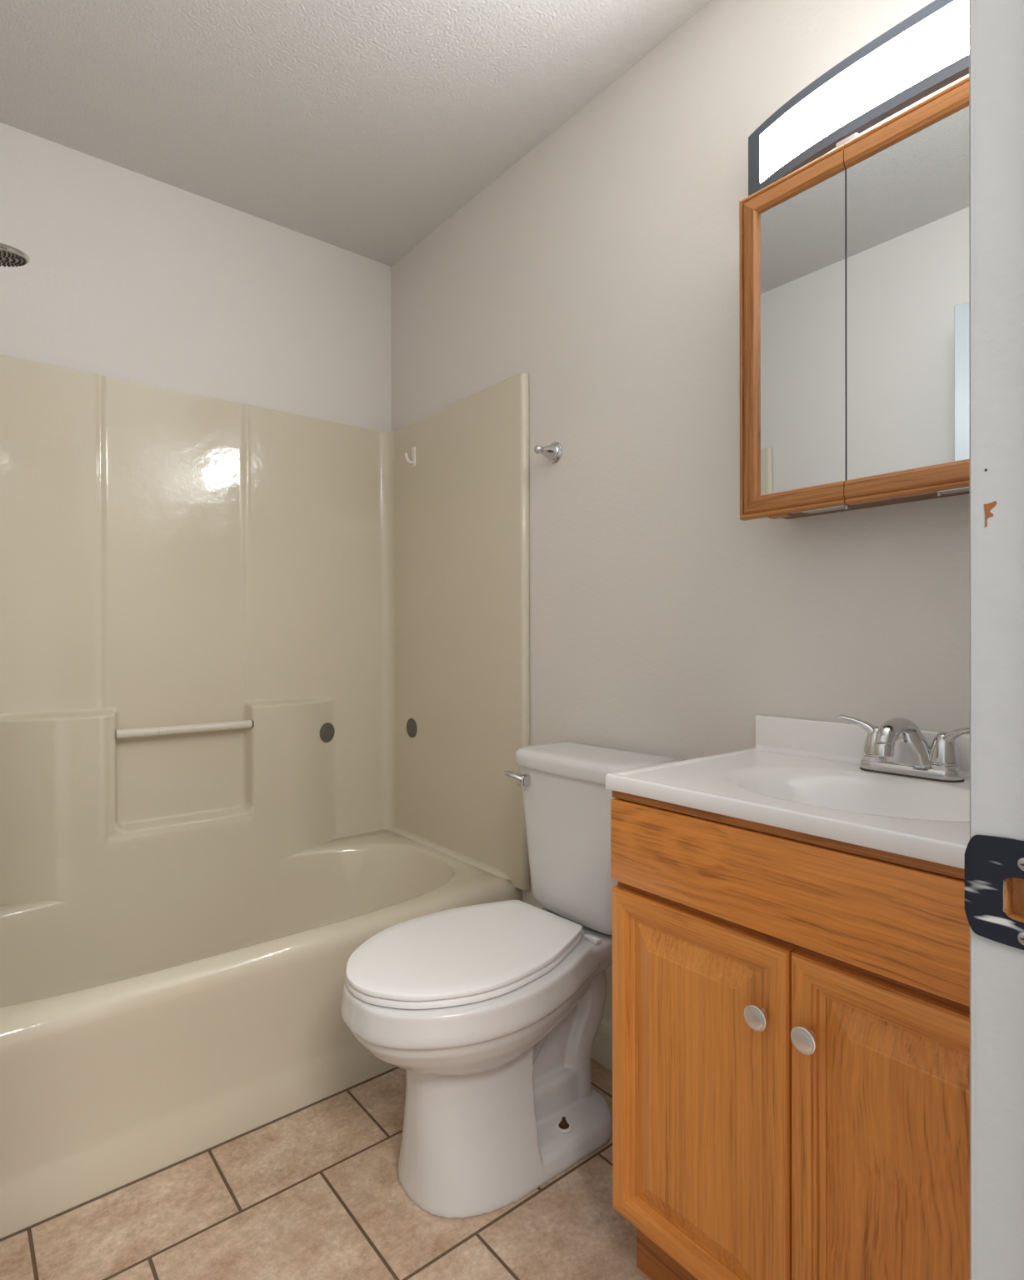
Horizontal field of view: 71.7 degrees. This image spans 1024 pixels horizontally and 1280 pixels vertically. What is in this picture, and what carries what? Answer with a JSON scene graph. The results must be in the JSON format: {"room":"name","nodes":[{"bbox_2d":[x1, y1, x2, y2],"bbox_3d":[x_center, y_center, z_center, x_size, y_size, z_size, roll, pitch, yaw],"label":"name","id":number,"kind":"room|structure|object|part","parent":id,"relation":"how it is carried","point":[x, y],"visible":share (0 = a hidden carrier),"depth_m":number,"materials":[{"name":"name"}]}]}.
{"room":"bathroom","nodes":[
{"label":"bathroom","id":0,"kind":"room"},
{"bbox_2d":[0,122,391,431],"bbox_3d":[-1.059,-0.155,2.185,1.700,2.440,0.100,0,0,-39],"label":"wall","id":1,"kind":"structure","parent":0,"point":[131,276],"depth_m":2.16,"materials":[{"name":"paint"}]},
{"bbox_2d":[0,1057,651,1279],"bbox_3d":[0.011,1.117,0.865,1.700,0.100,3.500,0,0,-39],"label":"floor","id":2,"kind":"structure","parent":0,"point":[316,1192],"depth_m":1.29,"materials":[{"name":"beige tile"}]},
{"bbox_2d":[0,354,529,1241],"bbox_3d":[-0.779,0.157,1.839,1.499,1.818,0.789,0,0,-39],"label":"shower","id":3,"kind":"object","parent":2,"relation":"on","point":[192,587],"visible":0.98,"depth_m":2.07,"materials":[{"name":"beige plastic"}]},
{"bbox_3d":[-0.986,0.107,2.096,1.448,1.718,0.128,0,0,-39],"label":"panel","id":4,"kind":"part","parent":3,"relation":"part of","materials":[{"name":"beige plastic"}]},
{"bbox_2d":[0,830,522,1238],"bbox_3d":[-0.784,0.877,1.850,1.498,0.377,0.760,0,0,-39],"label":"tub","id":5,"kind":"object","parent":3,"relation":"in","point":[151,1024],"depth_m":1.60,"materials":[{"name":"beige plastic"}]},
{"bbox_2d":[320,722,334,742],"bbox_3d":[-0.630,0.316,2.418,0.003,0.067,0.067,0,0,32],"label":"disc","id":6,"kind":"object","parent":3,"relation":"attached to","point":[327,731],"visible":1,"depth_m":2.42,"materials":[{"name":"grey plastic"}]},
{"bbox_2d":[404,446,415,467],"bbox_3d":[-0.351,-0.630,2.427,0.039,0.069,0.022,0,0,-39],"label":"hook","id":7,"kind":"object","parent":3,"relation":"attached to","point":[412,462],"visible":1,"depth_m":2.43,"materials":[{"name":"white plastic"}]},
{"bbox_2d":[406,718,416,737],"bbox_3d":[-0.349,0.305,2.456,0.003,0.067,0.067,0,0,-39],"label":"disc","id":8,"kind":"object","parent":3,"relation":"attached to","point":[411,724],"visible":1,"depth_m":2.45,"materials":[{"name":"grey plastic"}]},
{"bbox_3d":[-0.185,-0.025,2.275,0.025,1.456,0.722,0,0,-39],"label":"panel","id":9,"kind":"part","parent":3,"relation":"part of","materials":[{"name":"beige plastic"}]},
{"bbox_2d":[340,740,681,1218],"bbox_3d":[-0.014,0.664,1.500,0.713,0.801,0.389,0,0,-39],"label":"toilet","id":10,"kind":"object","parent":2,"relation":"on","point":[492,1013],"visible":0.99,"depth_m":1.39,"materials":[{"name":"white ceramic"}]},
{"bbox_3d":[-0.098,0.640,1.451,0.503,0.013,0.356,0,0,-39],"label":"seat","id":11,"kind":"part","parent":10,"relation":"part of","materials":[{"name":"white plastic"}]},
{"bbox_3d":[-0.098,0.625,1.451,0.505,0.012,0.357,0,0,-39],"label":"lid","id":12,"kind":"part","parent":10,"relation":"part of","materials":[{"name":"white plastic"}]},
{"bbox_3d":[-0.020,0.856,1.495,0.695,0.417,0.380,0,0,-39],"label":"bowl","id":13,"kind":"part","parent":10,"relation":"part of","materials":[{"name":"white ceramic"}]},
{"bbox_3d":[0.030,0.334,1.690,0.034,0.028,0.026,0,0,-39],"label":"flush lever","id":14,"kind":"part","parent":10,"relation":"part of","materials":[{"name":"silver metal"}]},
{"bbox_2d":[555,1116,572,1132],"bbox_3d":[0.108,1.002,1.472,0.034,0.020,0.034,0,0,-39],"label":"washer","id":15,"kind":"object","parent":10,"relation":"in","point":[563,1124],"depth_m":1.47,"materials":[{"name":"plastic"}]},
{"bbox_3d":[0.182,0.474,1.658,0.189,0.336,0.370,0,0,-39],"label":"tank","id":16,"kind":"part","parent":10,"relation":"part of","materials":[{"name":"white ceramic"}]},
{"bbox_3d":[0.182,0.284,1.657,0.208,0.042,0.389,0,0,-39],"label":"tank lid","id":17,"kind":"part","parent":10,"relation":"part of","materials":[{"name":"white ceramic"}]},
{"bbox_2d":[610,790,969,1279],"bbox_3d":[0.516,0.654,1.058,0.461,0.822,0.610,0,0,-39],"label":"vanity cabinet","id":18,"kind":"object","parent":2,"relation":"on","point":[791,1009],"visible":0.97,"depth_m":0.93,"materials":[{"name":"brown wood"}]},
{"bbox_3d":[0.268,0.912,1.048,0.018,0.043,0.312,0,0,-39],"label":"rail","id":19,"kind":"part","parent":18,"relation":"part of","materials":[{"name":"brown wood"}]},
{"bbox_3d":[0.268,0.669,1.048,0.018,0.443,0.226,0,0,-39],"label":"panel","id":20,"kind":"part","parent":18,"relation":"part of","materials":[{"name":"brown wood"}]},
{"bbox_3d":[0.266,0.427,1.046,0.018,0.043,0.312,0,0,-39],"label":"rail","id":21,"kind":"part","parent":18,"relation":"part of","materials":[{"name":"brown wood"}]},
{"bbox_3d":[0.327,0.500,0.941,0.021,0.034,0.034,0,0,-39],"label":"knob","id":22,"kind":"part","parent":18,"relation":"part of","materials":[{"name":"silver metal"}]},
{"bbox_3d":[0.351,0.670,0.943,0.018,0.528,0.043,0,0,-39],"label":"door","id":23,"kind":"part","parent":18,"relation":"part of","materials":[{"name":"brown wood"}]},
{"bbox_2d":[605,715,969,869],"bbox_3d":[0.523,0.246,1.056,0.453,0.185,0.620,0,0,-39],"label":"sink","id":24,"kind":"object","parent":18,"relation":"in","point":[804,776],"visible":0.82,"depth_m":1.12,"materials":[{"name":"white ceramic"}]},
{"bbox_2d":[837,715,969,782],"bbox_3d":[0.640,0.172,1.149,0.154,0.096,0.178,0,0,2],"label":"faucet","id":25,"kind":"object","parent":24,"relation":"on","point":[897,747],"visible":0.98,"depth_m":1.12,"materials":[{"name":"silver metal"}]},
{"bbox_3d":[0.600,0.153,1.214,0.074,0.045,0.026,0,0,45],"label":"lever","id":26,"kind":"part","parent":25,"relation":"part of","materials":[{"name":"silver metal"}]},
{"bbox_3d":[0.618,0.176,1.197,0.045,0.063,0.045,0,0,-39],"label":"handle","id":27,"kind":"part","parent":25,"relation":"part of","materials":[{"name":"silver metal"}]},
{"bbox_3d":[0.621,0.160,1.134,0.137,0.072,0.042,0,0,-39],"label":"spout","id":28,"kind":"part","parent":25,"relation":"part of","materials":[{"name":"silver metal"}]},
{"bbox_3d":[0.682,0.176,1.117,0.045,0.063,0.045,0,0,-39],"label":"handle","id":29,"kind":"part","parent":25,"relation":"part of","materials":[{"name":"silver metal"}]},
{"bbox_3d":[0.694,0.153,1.097,0.026,0.045,0.074,0,0,-32],"label":"lever","id":30,"kind":"part","parent":25,"relation":"part of","materials":[{"name":"silver metal"}]},
{"bbox_3d":[0.360,0.251,0.931,0.015,0.014,0.608,0,0,-39],"label":"rail","id":31,"kind":"part","parent":18,"relation":"part of","materials":[{"name":"brown wood"}]},
{"bbox_3d":[0.359,0.326,0.931,0.018,0.132,0.608,0,0,-39],"label":"drawer","id":32,"kind":"part","parent":18,"relation":"part of","materials":[{"name":"brown wood"}]},
{"bbox_3d":[0.373,0.587,0.942,0.016,0.684,0.609,0,0,-39],"label":"frame","id":33,"kind":"part","parent":18,"relation":"part of","materials":[{"name":"brown wood"}]},
{"bbox_3d":[0.369,0.500,0.889,0.021,0.034,0.034,0,0,-39],"label":"knob","id":34,"kind":"part","parent":18,"relation":"part of","materials":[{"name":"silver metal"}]},
{"bbox_3d":[0.458,0.427,0.808,0.018,0.043,0.294,0,0,-39],"label":"rail","id":35,"kind":"part","parent":18,"relation":"part of","materials":[{"name":"brown wood"}]},
{"bbox_3d":[0.459,0.670,0.810,0.018,0.443,0.208,0,0,-39],"label":"panel","id":36,"kind":"part","parent":18,"relation":"part of","materials":[{"name":"brown wood"}]},
{"bbox_2d":[0,0,712,266],"bbox_3d":[-0.351,-1.424,1.300,1.700,0.100,2.365,0,0,-39],"label":"ceiling","id":37,"kind":"structure","parent":0,"point":[362,127],"depth_m":1.76,"materials":[{"name":"paint"}]},
{"bbox_2d":[390,0,969,1023],"bbox_3d":[0.306,-0.157,1.766,0.100,2.440,2.265,0,0,-39],"label":"wall","id":38,"kind":"structure","parent":0,"point":[601,267],"depth_m":1.62,"materials":[{"name":"paint"}]},
{"bbox_2d":[534,441,562,464],"bbox_3d":[0.089,-0.507,1.899,0.070,0.059,0.059,0,0,-39],"label":"robe hook","id":39,"kind":"object","parent":38,"relation":"attached to","point":[552,452],"visible":1,"depth_m":1.90,"materials":[{"name":"silver metal"}]},
{"bbox_3d":[0.092,-0.507,1.902,0.038,0.043,0.043,0,0,-39],"label":"post","id":40,"kind":"part","parent":39,"relation":"part of","materials":[{"name":"silver metal"}]},
{"bbox_2d":[590,1017,612,1071],"bbox_3d":[0.273,1.008,1.725,0.013,0.110,0.740,0,0,-39],"label":"baseboard","id":41,"kind":"structure","parent":38,"relation":"attached to","point":[602,1050],"depth_m":1.77,"materials":[{"name":"beige paint"}]},
{"bbox_2d":[739,75,969,520],"bbox_3d":[0.663,-0.530,1.138,0.130,0.619,0.599,0,0,-39],"label":"medicine cabinet","id":42,"kind":"object","parent":38,"relation":"attached to","point":[854,262],"visible":0.84,"depth_m":1.16,"materials":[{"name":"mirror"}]},
{"bbox_3d":[0.487,-0.225,1.286,0.016,0.006,0.040,0,0,-39],"label":"finger pull","id":43,"kind":"part","parent":42,"relation":"part of","materials":[{"name":"brown wood"}]},
{"bbox_3d":[0.495,-0.805,1.259,0.022,0.040,0.199,0,0,-39],"label":"rail","id":44,"kind":"part","parent":42,"relation":"part of","materials":[{"name":"brown wood"}]},
{"bbox_3d":[0.496,-0.246,1.261,0.022,0.040,0.199,0,0,-39],"label":"rail","id":45,"kind":"part","parent":42,"relation":"part of","materials":[{"name":"brown wood"}]},
{"bbox_3d":[0.508,-0.526,1.245,0.004,0.519,0.159,0,0,-39],"label":"door","id":46,"kind":"part","parent":42,"relation":"part of","materials":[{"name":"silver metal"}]},
{"bbox_3d":[0.620,-0.805,1.103,0.022,0.040,0.198,0,0,-39],"label":"rail","id":47,"kind":"part","parent":42,"relation":"part of","materials":[{"name":"brown wood"}]},
{"bbox_3d":[0.622,-0.246,1.105,0.022,0.040,0.198,0,0,-39],"label":"rail","id":48,"kind":"part","parent":42,"relation":"part of","materials":[{"name":"brown wood"}]},
{"bbox_3d":[0.622,-0.525,1.104,0.004,0.519,0.198,0,0,-39],"label":"door","id":49,"kind":"part","parent":42,"relation":"part of","materials":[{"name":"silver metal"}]},
{"bbox_2d":[748,0,969,195],"bbox_3d":[0.660,-0.931,1.171,0.089,0.131,0.606,0,0,-39],"label":"vanity light","id":50,"kind":"object","parent":38,"relation":"attached to","point":[926,53],"visible":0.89,"depth_m":1.19,"materials":[{"name":"metal"}]},
{"bbox_2d":[755,715,969,772],"bbox_3d":[0.692,0.196,1.192,0.020,0.087,0.620,0,0,-39],"label":"backsplash","id":51,"kind":"structure","parent":38,"relation":"attached to","point":[847,739],"depth_m":1.32,"materials":[{"name":"white stone"}]},
{"bbox_3d":[0.358,-0.153,0.428,1.500,2.440,0.115,0,0,-39],"label":"wall","id":52,"kind":"structure","parent":0,"visible":0},
{"bbox_2d":[969,0,974,1279],"bbox_3d":[0.312,0.015,0.472,0.055,2.105,0.013,0,0,-39],"label":"trim","id":53,"kind":"structure","parent":52,"relation":"attached to","point":[972,2],"depth_m":0.45,"materials":[{"name":"white paint"}]},
{"bbox_2d":[965,834,1023,949],"bbox_3d":[0.316,0.155,0.434,0.020,0.066,0.064,0,0,-39],"label":"strike plate","id":54,"kind":"object","parent":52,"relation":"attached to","point":[989,860],"visible":1,"depth_m":0.44,"materials":[{"name":"black paint"}]},
{"bbox_2d":[975,0,1023,1279],"bbox_3d":[0.338,0.033,0.411,0.019,2.069,0.115,0,0,-39],"label":"trim","id":55,"kind":"structure","parent":52,"relation":"attached to","point":[999,24],"depth_m":0.44,"materials":[{"name":"white paint"}]},
{"bbox_3d":[-0.940,-0.151,0.762,0.100,2.440,2.265,0,0,-39],"label":"wall","id":56,"kind":"structure","parent":0,"visible":0},
{"bbox_2d":[0,242,29,266],"bbox_3d":[-1.265,-0.937,1.534,0.368,0.170,0.147,0,0,-39],"label":"shower head","id":57,"kind":"object","parent":56,"relation":"attached to","point":[10,256],"visible":1,"depth_m":1.61},
{"bbox_3d":[-1.179,-0.871,1.604,0.136,0.031,0.136,0,0,-39],"label":"plate","id":58,"kind":"part","parent":57,"relation":"part of","materials":[{"name":"grey"}]}
]}

